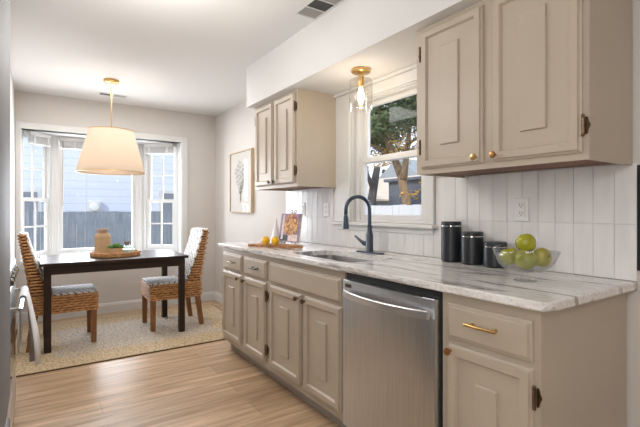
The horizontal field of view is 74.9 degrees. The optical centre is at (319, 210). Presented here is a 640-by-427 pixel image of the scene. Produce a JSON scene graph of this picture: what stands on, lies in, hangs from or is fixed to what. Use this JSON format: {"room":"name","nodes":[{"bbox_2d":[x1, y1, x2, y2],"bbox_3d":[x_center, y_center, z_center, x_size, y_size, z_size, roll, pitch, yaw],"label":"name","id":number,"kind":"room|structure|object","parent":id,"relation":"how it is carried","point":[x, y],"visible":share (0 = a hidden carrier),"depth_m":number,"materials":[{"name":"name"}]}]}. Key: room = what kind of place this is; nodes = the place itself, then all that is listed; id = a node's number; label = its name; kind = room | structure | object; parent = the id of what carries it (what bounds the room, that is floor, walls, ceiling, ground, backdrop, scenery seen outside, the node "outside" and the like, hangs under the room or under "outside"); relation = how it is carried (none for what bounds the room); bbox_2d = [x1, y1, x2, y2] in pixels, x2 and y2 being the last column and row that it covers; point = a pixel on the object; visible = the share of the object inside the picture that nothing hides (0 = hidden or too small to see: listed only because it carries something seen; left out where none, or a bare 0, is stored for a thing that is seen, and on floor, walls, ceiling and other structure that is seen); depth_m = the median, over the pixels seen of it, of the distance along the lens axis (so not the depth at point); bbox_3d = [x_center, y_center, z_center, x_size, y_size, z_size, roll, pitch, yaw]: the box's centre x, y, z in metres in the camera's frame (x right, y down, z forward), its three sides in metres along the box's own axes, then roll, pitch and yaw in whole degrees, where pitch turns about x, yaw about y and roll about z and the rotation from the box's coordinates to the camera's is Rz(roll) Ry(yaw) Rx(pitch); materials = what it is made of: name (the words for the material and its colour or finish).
{"room":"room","nodes":[
{"label":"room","id":0,"kind":"room"},
{"bbox_2d":[10,69,14,258],"bbox_3d":[-1.267,-0.030,0.836,0.747,2.440,8.000,0,0,-34],"label":"wall","id":1,"kind":"structure","parent":0,"point":[12,90],"depth_m":3.98,"materials":[{"name":"grey paint"}]},
{"bbox_2d":[22,128,180,143],"bbox_3d":[-2.621,-0.914,5.106,1.675,0.100,0.600,0,0,-34],"label":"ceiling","id":2,"kind":"structure","parent":0,"point":[58,134],"depth_m":4.83,"materials":[{"name":"white paint"}]},
{"bbox_2d":[15,91,214,312],"bbox_3d":[-2.365,-0.030,4.989,2.259,2.440,0.120,0,0,-34],"label":"wall","id":3,"kind":"structure","parent":0,"point":[117,285],"depth_m":5.03,"materials":[{"name":"grey paint"}]},
{"bbox_2d":[15,121,187,269],"bbox_3d":[-2.438,-0.151,4.855,1.786,1.561,0.020,0,0,-34],"label":"trim","id":4,"kind":"structure","parent":3,"relation":"attached to","point":[18,125],"depth_m":4.58,"materials":[{"name":"white paint"}]},
{"bbox_2d":[21,128,181,260],"bbox_3d":[-2.597,-0.163,5.071,1.675,1.401,0.514,0,0,-34],"label":"window","id":5,"kind":"structure","parent":3,"relation":"in","point":[53,140],"depth_m":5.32,"materials":[{"name":"white paint"}]},
{"bbox_2d":[22,130,50,259],"bbox_3d":[-3.208,-0.163,4.688,0.085,1.401,0.385,0,0,11],"label":"window","id":6,"kind":"structure","parent":5,"relation":"attached to","point":[46,151],"depth_m":4.83,"materials":[{"name":"white paint"}]},
{"bbox_2d":[27,131,51,146],"bbox_3d":[-3.131,-0.793,4.673,0.051,0.133,0.281,0,0,11],"label":"window blind","id":7,"kind":"object","parent":5,"relation":"attached to","point":[35,138],"visible":1,"depth_m":4.64,"materials":[{"name":"white fabric"}]},
{"bbox_2d":[60,137,84,205],"bbox_3d":[-2.706,-0.455,5.143,0.842,0.810,0.063,0,0,-36],"label":"window blind","id":8,"kind":"object","parent":5,"relation":"attached to","point":[65,142],"visible":0.4,"depth_m":4.94,"materials":[{"name":"white fabric"}]},
{"bbox_2d":[144,144,178,251],"bbox_3d":[-2.070,-0.163,5.479,0.464,1.401,0.085,0,0,7],"label":"window","id":9,"kind":"structure","parent":5,"relation":"attached to","point":[148,200],"depth_m":5.46,"materials":[{"name":"white paint"}]},
{"bbox_2d":[144,143,173,153],"bbox_3d":[-2.078,-0.793,5.401,0.384,0.133,0.051,0,0,7],"label":"window blind","id":10,"kind":"object","parent":9,"relation":"attached to","point":[157,148],"visible":1,"depth_m":5.38,"materials":[{"name":"white fabric"}]},
{"bbox_2d":[16,291,214,323],"bbox_3d":[-2.292,1.133,4.955,2.142,0.115,0.016,0,0,-34],"label":"baseboard","id":11,"kind":"structure","parent":3,"relation":"attached to","point":[111,307],"depth_m":4.89,"materials":[{"name":"white paint"}]},
{"bbox_2d":[9,0,314,115],"bbox_3d":[-0.317,-1.290,1.491,3.056,0.080,8.230,0,0,-34],"label":"ceiling","id":12,"kind":"structure","parent":0,"point":[187,56],"depth_m":3.17,"materials":[{"name":"white paint"}]},
{"bbox_2d":[75,78,144,174],"bbox_3d":[-2.008,-0.805,4.024,0.603,0.890,0.603,0,0,-34],"label":"pendant lamp","id":13,"kind":"object","parent":12,"relation":"hanging from","point":[106,150],"visible":1,"depth_m":3.83,"materials":[{"name":"beige fabric"}]},
{"bbox_2d":[78,170,143,174],"bbox_3d":[-2.008,-0.368,4.024,0.591,0.002,0.591,0,0,-34],"label":"diffuser","id":14,"kind":"object","parent":13,"relation":"attached to","point":[100,172],"depth_m":4.06,"materials":[{"name":"white plastic"}]},
{"bbox_2d":[98,92,127,98],"bbox_3d":[-2.243,-1.247,4.535,0.290,0.006,0.110,0,0,-34],"label":"ceiling vent","id":15,"kind":"object","parent":12,"relation":"in","point":[99,93],"visible":0.93,"depth_m":4.53,"materials":[{"name":"white metal"}]},
{"bbox_2d":[294,0,343,19],"bbox_3d":[0.004,-1.247,2.545,0.163,0.006,0.363,0,0,-34],"label":"ceiling vent","id":16,"kind":"object","parent":12,"relation":"in","point":[314,9],"visible":1,"depth_m":2.58,"materials":[{"name":"white metal"}]},
{"bbox_2d":[12,300,339,426],"bbox_3d":[-0.317,1.220,1.491,3.056,0.060,8.230,0,0,-34],"label":"floor","id":17,"kind":"structure","parent":0,"point":[211,384],"depth_m":2.67,"materials":[{"name":"brown wood"}]},
{"bbox_2d":[0,0,9,426],"bbox_3d":[-0.934,0.302,0.595,0.752,1.774,0.910,0,0,-34],"label":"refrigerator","id":18,"kind":"object","parent":17,"relation":"on","point":[4,4],"visible":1,"depth_m":0.98,"materials":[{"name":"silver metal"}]},
{"bbox_2d":[7,259,24,426],"bbox_3d":[-1.898,0.731,2.008,0.787,0.916,0.760,0,0,-34],"label":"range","id":19,"kind":"object","parent":17,"relation":"on","point":[14,268],"visible":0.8,"depth_m":2.19,"materials":[{"name":"silver metal"}]},
{"bbox_2d":[17,286,41,365],"bbox_3d":[-1.633,0.641,2.354,0.111,0.389,0.333,0,0,-34],"label":"dish towel","id":20,"kind":"object","parent":19,"relation":"hanging from","point":[34,339],"visible":0.95,"depth_m":2.29,"materials":[{"name":"grey fabric"}]},
{"bbox_2d":[15,304,224,376],"bbox_3d":[-1.787,1.185,4.106,1.990,0.009,1.470,0,0,-34],"label":"area rug","id":21,"kind":"object","parent":17,"relation":"on","point":[123,336],"visible":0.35,"depth_m":3.84,"materials":[{"name":"carpet"}]},
{"bbox_2d":[17,231,98,352],"bbox_3d":[-2.351,0.685,3.763,0.600,0.989,0.464,0,0,-34],"label":"dining chair","id":22,"kind":"object","parent":21,"relation":"on","point":[79,297],"visible":0.84,"depth_m":3.59,"materials":[{"name":"brown wicker"}]},
{"bbox_2d":[39,249,188,353],"bbox_3d":[-1.991,0.809,4.047,1.205,0.742,0.780,0,0,-34],"label":"dining table","id":23,"kind":"object","parent":21,"relation":"on","point":[163,258],"visible":0.94,"depth_m":3.79,"materials":[{"name":"brown wood"}]},
{"bbox_2d":[89,249,139,257],"bbox_3d":[-1.974,0.416,4.035,0.445,0.042,0.445,0,0,-34],"label":"round tray","id":24,"kind":"object","parent":23,"relation":"on","point":[136,252],"visible":0.79,"depth_m":3.85,"materials":[{"name":"wood"}]},
{"bbox_2d":[94,228,110,252],"bbox_3d":[-2.089,0.302,4.018,0.142,0.250,0.142,0,0,-34],"label":"jar","id":25,"kind":"object","parent":24,"relation":"on","point":[102,239],"visible":0.91,"depth_m":3.96,"materials":[{"name":"brown ceramic"}]},
{"bbox_2d":[107,243,124,252],"bbox_3d":[-1.937,0.369,3.968,0.151,0.116,0.109,0,0,-34],"label":"potted succulent","id":26,"kind":"object","parent":24,"relation":"on","point":[116,247],"visible":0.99,"depth_m":3.94,"materials":[{"name":"brown wood"}]},
{"bbox_2d":[123,241,134,252],"bbox_3d":[-1.897,0.366,4.110,0.142,0.122,0.142,0,0,-34],"label":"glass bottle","id":27,"kind":"object","parent":24,"relation":"on","point":[126,250],"visible":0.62,"depth_m":4.09,"materials":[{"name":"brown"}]},
{"bbox_2d":[140,227,208,331],"bbox_3d":[-1.523,0.685,4.386,0.600,0.989,0.464,0,0,-34],"label":"dining chair","id":28,"kind":"object","parent":21,"relation":"on","point":[154,289],"visible":0.94,"depth_m":4.30,"materials":[{"name":"brown wicker"}]},
{"bbox_2d":[222,248,277,381],"bbox_3d":[-0.347,0.750,3.369,0.684,0.879,0.859,0,0,-34],"label":"base cabinet","id":29,"kind":"object","parent":17,"relation":"on","point":[245,275],"visible":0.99,"depth_m":3.13,"materials":[{"name":"beige paint"}]},
{"bbox_2d":[218,241,636,311],"bbox_3d":[0.181,0.295,2.604,0.668,0.030,2.802,0,0,-34],"label":"countertop","id":30,"kind":"structure","parent":29,"relation":"on","point":[552,291],"depth_m":1.74,"materials":[{"name":"stone"}]},
{"bbox_2d":[248,243,302,248],"bbox_3d":[-0.321,0.271,3.196,0.442,0.018,0.171,0,0,29],"label":"cutting board","id":31,"kind":"object","parent":30,"relation":"on","point":[270,245],"visible":0.92,"depth_m":3.13,"materials":[{"name":"brown wood"}]},
{"bbox_2d":[261,236,269,244],"bbox_3d":[-0.412,0.229,3.170,0.064,0.065,0.068,0,0,-34],"label":"lemon","id":32,"kind":"object","parent":31,"relation":"on","point":[265,240],"visible":1,"depth_m":3.15,"materials":[{"name":"yellow food"}]},
{"bbox_2d":[271,237,278,244],"bbox_3d":[-0.336,0.229,3.131,0.065,0.065,0.066,0,0,23],"label":"lemon","id":33,"kind":"object","parent":31,"relation":"on","point":[275,240],"visible":1,"depth_m":3.11,"materials":[{"name":"yellow food"}]},
{"bbox_2d":[270,219,281,243],"bbox_3d":[-0.370,0.174,3.515,0.100,0.212,0.100,0,0,-34],"label":"ornament","id":34,"kind":"object","parent":30,"relation":"on","point":[275,233],"visible":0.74,"depth_m":3.49,"materials":[{"name":"white ceramic"}]},
{"bbox_2d":[312,255,371,262],"bbox_3d":[0.117,0.397,2.578,0.356,0.174,0.674,0,0,-34],"label":"sink","id":35,"kind":"object","parent":30,"relation":"in","point":[331,257],"visible":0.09,"depth_m":2.83,"materials":[{"name":"grey metal"}]},
{"bbox_2d":[342,195,383,253],"bbox_3d":[0.263,0.090,2.706,0.211,0.380,0.250,0,0,-34],"label":"kitchen faucet","id":36,"kind":"object","parent":30,"relation":"on","point":[368,243],"visible":1,"depth_m":2.73,"materials":[{"name":"grey metal"}]},
{"bbox_2d":[441,221,460,261],"bbox_3d":[0.717,0.171,2.284,0.106,0.218,0.106,0,0,-34],"label":"canister","id":37,"kind":"object","parent":30,"relation":"on","point":[450,230],"visible":1,"depth_m":2.24,"materials":[{"name":"black metal"}]},
{"bbox_2d":[461,231,482,264],"bbox_3d":[0.791,0.196,2.174,0.110,0.168,0.110,0,0,-34],"label":"canister","id":38,"kind":"object","parent":30,"relation":"on","point":[471,241],"visible":1,"depth_m":2.13,"materials":[{"name":"black metal"}]},
{"bbox_2d":[483,241,506,267],"bbox_3d":[0.864,0.218,2.064,0.110,0.124,0.110,0,0,-34],"label":"canister","id":39,"kind":"object","parent":30,"relation":"on","point":[489,259],"visible":0.94,"depth_m":2.02,"materials":[{"name":"black metal"}]},
{"bbox_2d":[492,247,560,281],"bbox_3d":[0.816,0.212,1.662,0.260,0.135,0.272,0,0,-34],"label":"fruit bowl","id":40,"kind":"object","parent":30,"relation":"on","point":[493,247],"visible":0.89,"depth_m":1.65,"materials":[{"name":"clear glass"}]},
{"bbox_2d":[499,247,517,264],"bbox_3d":[0.772,0.187,1.705,0.074,0.074,0.075,0,0,-19],"label":"apple","id":41,"kind":"object","parent":40,"relation":"in","point":[507,256],"visible":0.91,"depth_m":1.68,"materials":[{"name":"green food"}]},
{"bbox_2d":[515,234,535,250],"bbox_3d":[0.821,0.131,1.670,0.076,0.076,0.076,0,0,30],"label":"apple","id":42,"kind":"object","parent":40,"relation":"in","point":[525,241],"visible":0.82,"depth_m":1.64,"materials":[{"name":"green food"}]},
{"bbox_2d":[515,249,537,269],"bbox_3d":[0.794,0.190,1.609,0.078,0.078,0.078,0,0,24],"label":"apple","id":43,"kind":"object","parent":40,"relation":"in","point":[525,259],"visible":1,"depth_m":1.59,"materials":[{"name":"green food"}]},
{"bbox_2d":[533,248,551,266],"bbox_3d":[0.879,0.188,1.658,0.076,0.077,0.074,0,0,-11],"label":"apple","id":44,"kind":"object","parent":40,"relation":"in","point":[544,256],"visible":0.73,"depth_m":1.63,"materials":[{"name":"green food"}]},
{"bbox_3d":[-0.209,0.141,3.373,0.127,0.284,0.146,12,-8,-41],"label":"easel","id":45,"kind":"object","parent":30,"relation":"on","visible":0},
{"bbox_2d":[279,213,302,242],"bbox_3d":[-0.238,0.141,3.347,0.056,0.228,0.244,0,0,-42],"label":"cookbook","id":46,"kind":"object","parent":45,"relation":"on","point":[290,226],"visible":0.98,"depth_m":3.33,"materials":[{"name":"paper"}]},
{"bbox_2d":[279,235,287,240],"bbox_3d":[-0.298,0.222,3.378,0.002,0.044,0.110,12,-8,-41],"label":"print","id":47,"kind":"object","parent":46,"relation":"attached to","point":[284,238],"depth_m":3.37},
{"bbox_2d":[284,214,297,234],"bbox_3d":[-0.233,0.118,3.330,0.001,0.178,0.178,12,-8,-41],"label":"picture","id":48,"kind":"object","parent":46,"relation":"attached to","point":[291,222],"depth_m":3.33},
{"bbox_2d":[287,234,296,241],"bbox_3d":[-0.218,0.218,3.289,0.001,0.052,0.119,12,-8,-41],"label":"print","id":49,"kind":"object","parent":46,"relation":"attached to","point":[290,237],"depth_m":3.29},
{"bbox_2d":[269,257,346,426],"bbox_3d":[0.132,0.750,2.658,0.681,0.879,0.854,0,0,-34],"label":"base cabinet","id":50,"kind":"object","parent":17,"relation":"on","point":[306,301],"visible":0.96,"depth_m":2.41,"materials":[{"name":"beige paint"}]},
{"bbox_2d":[343,273,442,426],"bbox_3d":[0.496,0.753,2.013,0.673,0.871,0.606,0,0,-34],"label":"dishwasher","id":51,"kind":"object","parent":17,"relation":"on","point":[393,331],"visible":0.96,"depth_m":1.80,"materials":[{"name":"silver metal"}]},
{"bbox_2d":[443,292,625,426],"bbox_3d":[0.824,0.750,1.623,0.684,0.880,0.388,0,0,-34],"label":"base cabinet","id":52,"kind":"object","parent":17,"relation":"on","point":[504,365],"visible":1,"depth_m":1.45,"materials":[{"name":"beige paint"}]},
{"bbox_2d":[246,0,481,108],"bbox_3d":[1.210,-1.075,1.294,0.439,0.349,6.000,0,0,-34],"label":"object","id":53,"kind":"structure","parent":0,"point":[380,36],"depth_m":2.57,"materials":[{"name":"white paint"}]},
{"bbox_2d":[349,66,372,109],"bbox_3d":[0.262,-0.769,2.675,0.148,0.262,0.148,0,0,-34],"label":"ceiling lamp","id":54,"kind":"object","parent":53,"relation":"attached to","point":[360,71],"visible":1,"depth_m":2.66,"materials":[{"name":"gold metal"}]},
{"bbox_2d":[357,76,363,86],"bbox_3d":[0.262,-0.821,2.675,0.044,0.066,0.044,0,0,-34],"label":"socket","id":55,"kind":"object","parent":54,"relation":"attached to","point":[360,80],"depth_m":2.66,"materials":[{"name":"gold metal"}]},
{"bbox_2d":[215,0,639,426],"bbox_3d":[0.881,-0.030,2.296,0.130,2.440,8.230,0,0,-34],"label":"wall","id":56,"kind":"structure","parent":0,"point":[234,127],"depth_m":4.37,"materials":[{"name":"grey paint"}]},
{"bbox_2d":[214,291,221,302],"bbox_3d":[-0.855,1.133,4.750,0.016,0.115,1.960,0,0,-34],"label":"baseboard","id":57,"kind":"structure","parent":56,"relation":"attached to","point":[218,296],"depth_m":5.42,"materials":[{"name":"white paint"}]},
{"bbox_2d":[229,148,253,212],"bbox_3d":[-0.908,-0.327,4.810,0.037,0.705,0.620,0,0,-34],"label":"framed picture","id":58,"kind":"object","parent":56,"relation":"attached to","point":[241,163],"visible":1,"depth_m":4.78,"materials":[{"name":"white paper"}]},
{"bbox_2d":[255,88,335,190],"bbox_3d":[-0.239,-0.538,3.461,0.410,0.722,0.721,0,0,-34],"label":"upper cabinet","id":59,"kind":"object","parent":56,"relation":"attached to","point":[295,131],"visible":1,"depth_m":3.21,"materials":[{"name":"beige paint"}]},
{"bbox_2d":[330,221,437,234],"bbox_3d":[0.398,0.117,2.871,0.079,0.060,1.025,0,0,-34],"label":"window sill","id":60,"kind":"structure","parent":56,"relation":"in","point":[362,226],"depth_m":2.73,"materials":[{"name":"white paint"}]},
{"bbox_2d":[334,63,434,224],"bbox_3d":[0.394,-0.406,2.869,0.040,0.986,0.995,0,0,-34],"label":"trim","id":61,"kind":"structure","parent":56,"relation":"attached to","point":[408,74],"depth_m":3.13,"materials":[{"name":"white paint"}]},
{"bbox_2d":[351,80,424,223],"bbox_3d":[0.493,-0.361,2.872,0.129,0.896,0.744,0,0,-34],"label":"window","id":62,"kind":"structure","parent":56,"relation":"in","point":[363,158],"depth_m":3.09,"materials":[{"name":"white paint"}]},
{"bbox_2d":[286,163,637,281],"bbox_3d":[0.461,0.047,2.794,0.011,0.464,2.798,0,0,-34],"label":"tiled wall","id":63,"kind":"structure","parent":56,"relation":"attached to","point":[573,198],"depth_m":1.94,"materials":[{"name":"white tile"}]},
{"bbox_2d":[301,203,304,215],"bbox_3d":[-0.152,-0.010,3.692,0.009,0.114,0.072,0,0,-34],"label":"wall outlet","id":64,"kind":"object","parent":63,"relation":"attached to","point":[302,204],"visible":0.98,"depth_m":3.68,"materials":[{"name":"white plastic"}]},
{"bbox_2d":[324,203,328,216],"bbox_3d":[0.050,-0.005,3.390,0.009,0.114,0.072,0,0,-34],"label":"wall outlet","id":65,"kind":"object","parent":63,"relation":"attached to","point":[326,205],"visible":1,"depth_m":3.38,"materials":[{"name":"white plastic"}]},
{"bbox_2d":[515,198,528,221],"bbox_3d":[0.972,-0.003,2.017,0.009,0.114,0.072,0,0,-34],"label":"wall outlet","id":66,"kind":"object","parent":63,"relation":"attached to","point":[521,204],"visible":1,"depth_m":2.01,"materials":[{"name":"white plastic"}]},
{"bbox_2d":[518,202,524,216],"bbox_3d":[0.970,-0.003,2.016,0.002,0.068,0.034,0,0,-34],"label":"receptacle","id":67,"kind":"object","parent":66,"relation":"attached to","point":[521,205],"depth_m":2.01,"materials":[{"name":"white plastic"}]},
{"bbox_2d":[637,165,639,270],"bbox_3d":[1.248,0.029,1.620,0.012,0.411,0.029,0,0,-34],"label":"trim","id":68,"kind":"structure","parent":63,"relation":"attached to","point":[638,166],"depth_m":1.62,"materials":[{"name":"black plastic"}]},
{"bbox_2d":[417,0,631,177],"bbox_3d":[0.838,-0.538,1.857,0.410,0.722,0.800,0,0,-34],"label":"upper cabinet","id":69,"kind":"object","parent":56,"relation":"attached to","point":[503,86],"visible":1,"depth_m":1.63,"materials":[{"name":"beige paint"}]},
{"label":"outside","id":70,"kind":"structure","parent":0,"visible":0},
{"bbox_3d":[-4.919,1.640,20.786,75.000,0.200,80.000,0,0,-34],"label":"ground","id":71,"kind":"structure","parent":70,"visible":0},
{"bbox_2d":[24,211,171,250],"bbox_3d":[-4.232,0.757,8.099,8.500,1.564,0.174,0,0,-34],"label":"fence","id":72,"kind":"object","parent":71,"relation":"on","point":[79,228],"visible":0.07,"depth_m":7.94,"materials":[{"name":"white wood"}]},
{"bbox_2d":[23,137,173,211],"bbox_3d":[-7.514,-2.836,12.540,14.300,8.749,5.800,0,0,-34],"label":"house","id":73,"kind":"structure","parent":71,"relation":"on","point":[114,192],"depth_m":10.75,"materials":[{"name":"blue"}]},
{"bbox_2d":[87,201,100,211],"bbox_3d":[-5.777,-0.010,10.707,0.300,0.440,0.179,0,0,-34],"label":"electric meter","id":74,"kind":"object","parent":73,"relation":"attached to","point":[95,206],"visible":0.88,"depth_m":10.66,"materials":[{"name":"grey plastic"}]},
{"bbox_2d":[367,166,379,204],"bbox_3d":[1.769,-0.005,15.033,0.810,3.150,0.368,0,0,16],"label":"leaning trunk","id":75,"kind":"object","parent":71,"relation":"on","point":[373,182],"visible":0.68,"depth_m":14.88,"materials":[{"name":"plant"}]},
{"bbox_2d":[367,204,420,214],"bbox_3d":[0.656,0.705,7.426,0.174,1.669,4.900,0,0,-34],"label":"fence","id":76,"kind":"structure","parent":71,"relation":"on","point":[392,209],"depth_m":6.49,"materials":[{"name":"white wood"}]},
{"bbox_2d":[367,175,420,205],"bbox_3d":[5.766,-0.360,27.296,9.200,3.799,13.900,0,0,-34],"label":"house","id":77,"kind":"structure","parent":71,"relation":"on","point":[382,199],"depth_m":24.63,"materials":[{"name":"grey stone"}]},
{"bbox_2d":[368,94,420,204],"bbox_3d":[2.130,-1.575,10.249,4.794,6.244,5.984,0,0,-34],"label":"tree","id":78,"kind":"object","parent":71,"relation":"on","point":[384,120],"visible":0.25,"depth_m":9.51,"materials":[{"name":"green plant"}]},
{"bbox_2d":[379,159,416,178],"bbox_3d":[9.620,-1.385,36.807,7.800,5.849,5.400,0,0,-34],"label":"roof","id":79,"kind":"object","parent":71,"relation":"on","point":[390,172],"visible":0.02,"depth_m":34.98,"materials":[{"name":"grey stone"}]},
{"bbox_2d":[384,176,420,205],"bbox_3d":[4.734,0.154,16.094,3.000,2.769,3.450,0,0,-34],"label":"garden shed","id":80,"kind":"object","parent":71,"relation":"on","point":[394,191],"visible":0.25,"depth_m":16.03,"materials":[{"name":"grey wood"}]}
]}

